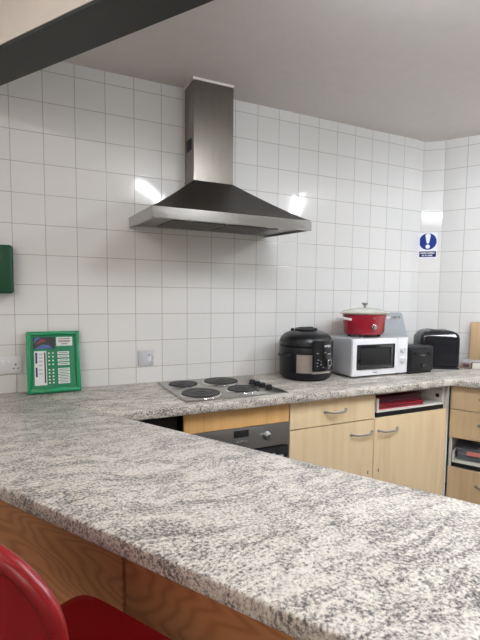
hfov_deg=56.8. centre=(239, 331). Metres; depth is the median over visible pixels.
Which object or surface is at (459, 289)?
wall
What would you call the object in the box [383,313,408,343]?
chopping board
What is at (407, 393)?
folder
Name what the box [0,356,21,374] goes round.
double socket
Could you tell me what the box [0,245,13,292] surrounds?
box
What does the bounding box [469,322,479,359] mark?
chopping board
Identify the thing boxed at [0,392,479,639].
countertop
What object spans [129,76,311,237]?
hood
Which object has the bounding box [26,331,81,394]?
notice board
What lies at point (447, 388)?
post
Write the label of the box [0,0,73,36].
wall
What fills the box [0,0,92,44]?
trim
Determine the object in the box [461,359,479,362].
booklet
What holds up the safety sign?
attached to the wall pillar
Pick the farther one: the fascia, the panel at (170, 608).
the fascia
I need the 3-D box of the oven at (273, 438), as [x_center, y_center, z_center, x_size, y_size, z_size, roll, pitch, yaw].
[-0.113,0.832,2.402,0.558,0.766,0.604,-2,5,-25]
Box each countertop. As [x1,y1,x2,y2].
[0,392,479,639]
[21,365,479,420]
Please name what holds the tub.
in the base cabinet at (463, 476)
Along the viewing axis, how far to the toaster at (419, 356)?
2.90 m
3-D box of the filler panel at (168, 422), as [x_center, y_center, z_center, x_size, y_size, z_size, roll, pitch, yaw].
[-0.441,0.806,2.033,0.312,0.868,0.018,-2,5,-25]
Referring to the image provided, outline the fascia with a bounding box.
[183,404,288,433]
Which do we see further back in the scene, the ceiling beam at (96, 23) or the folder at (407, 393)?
the folder at (407, 393)
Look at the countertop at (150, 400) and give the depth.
2.29 m
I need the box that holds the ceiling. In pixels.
[61,0,479,141]
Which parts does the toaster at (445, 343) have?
domed lid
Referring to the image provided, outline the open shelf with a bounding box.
[375,389,443,412]
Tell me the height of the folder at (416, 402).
0.022 m
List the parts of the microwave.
door, control panel, knob, knob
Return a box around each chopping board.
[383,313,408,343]
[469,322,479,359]
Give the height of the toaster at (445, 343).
0.275 m
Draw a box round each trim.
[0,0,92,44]
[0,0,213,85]
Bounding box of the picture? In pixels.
[33,337,54,349]
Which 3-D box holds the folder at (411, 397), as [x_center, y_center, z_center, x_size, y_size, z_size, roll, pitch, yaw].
[0.881,0.393,2.755,0.342,0.018,0.290,-2,5,-25]
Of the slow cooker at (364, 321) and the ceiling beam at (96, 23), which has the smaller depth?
the ceiling beam at (96, 23)
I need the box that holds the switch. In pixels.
[138,350,152,365]
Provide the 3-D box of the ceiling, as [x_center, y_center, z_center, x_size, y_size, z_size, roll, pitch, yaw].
[1.588,-1.235,0.484,8.268,0.100,5.296,-2,5,-25]
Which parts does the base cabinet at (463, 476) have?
drawer, drawer, drawer, dark rail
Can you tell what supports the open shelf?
on the base cabinet at (408, 441)
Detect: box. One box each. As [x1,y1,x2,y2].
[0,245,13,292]
[460,361,472,368]
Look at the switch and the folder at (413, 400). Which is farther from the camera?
the folder at (413, 400)
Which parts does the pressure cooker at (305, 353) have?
handle, lid, lid handle, control panel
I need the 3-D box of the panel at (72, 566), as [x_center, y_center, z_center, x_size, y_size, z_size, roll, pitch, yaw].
[-0.917,0.839,1.558,1.478,0.868,0.018,4,5,33]
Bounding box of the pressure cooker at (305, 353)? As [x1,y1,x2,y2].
[278,326,332,380]
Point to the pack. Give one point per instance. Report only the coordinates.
(475, 365)
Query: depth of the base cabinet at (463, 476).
2.74 m
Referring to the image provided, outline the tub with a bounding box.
[456,441,479,462]
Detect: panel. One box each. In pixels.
[0,500,125,612]
[125,559,296,639]
[139,416,176,430]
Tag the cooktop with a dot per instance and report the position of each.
(216, 388)
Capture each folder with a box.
[375,391,421,399]
[379,395,420,403]
[379,398,421,405]
[379,400,423,409]
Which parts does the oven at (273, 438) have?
control panel, door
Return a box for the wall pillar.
[416,140,445,331]
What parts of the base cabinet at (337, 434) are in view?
door, drawer, handle, handle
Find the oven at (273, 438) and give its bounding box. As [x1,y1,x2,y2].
[177,416,288,457]
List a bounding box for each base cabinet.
[287,394,374,477]
[372,387,446,495]
[446,386,479,504]
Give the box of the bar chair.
[0,543,170,639]
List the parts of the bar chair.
backrest, seat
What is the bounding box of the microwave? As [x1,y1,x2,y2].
[329,334,407,376]
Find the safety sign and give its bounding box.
[419,232,437,258]
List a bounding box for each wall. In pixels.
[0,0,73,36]
[0,62,416,393]
[409,140,423,343]
[438,135,479,481]
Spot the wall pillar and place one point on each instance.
(435, 151)
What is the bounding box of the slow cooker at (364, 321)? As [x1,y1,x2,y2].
[336,303,391,336]
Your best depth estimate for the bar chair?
0.59 m
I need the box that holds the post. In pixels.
[443,386,449,495]
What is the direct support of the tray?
on the base cabinet at (463, 476)
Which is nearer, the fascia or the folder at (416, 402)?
the fascia
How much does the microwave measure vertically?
0.240 m
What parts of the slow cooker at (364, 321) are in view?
handle, lid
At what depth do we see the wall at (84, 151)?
2.52 m
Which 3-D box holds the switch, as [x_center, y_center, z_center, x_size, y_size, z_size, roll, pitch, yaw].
[-0.530,0.150,2.503,0.086,0.088,0.018,-2,5,-25]
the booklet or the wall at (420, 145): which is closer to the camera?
the booklet
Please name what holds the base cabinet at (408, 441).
on the floor
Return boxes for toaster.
[403,344,432,373]
[413,328,459,369]
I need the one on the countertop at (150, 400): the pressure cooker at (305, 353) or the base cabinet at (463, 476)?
the pressure cooker at (305, 353)
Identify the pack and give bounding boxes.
[472,362,479,369]
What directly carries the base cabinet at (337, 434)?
on the floor
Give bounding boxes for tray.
[452,439,479,466]
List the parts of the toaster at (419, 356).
plate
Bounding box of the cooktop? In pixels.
[158,376,287,402]
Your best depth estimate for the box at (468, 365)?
3.13 m

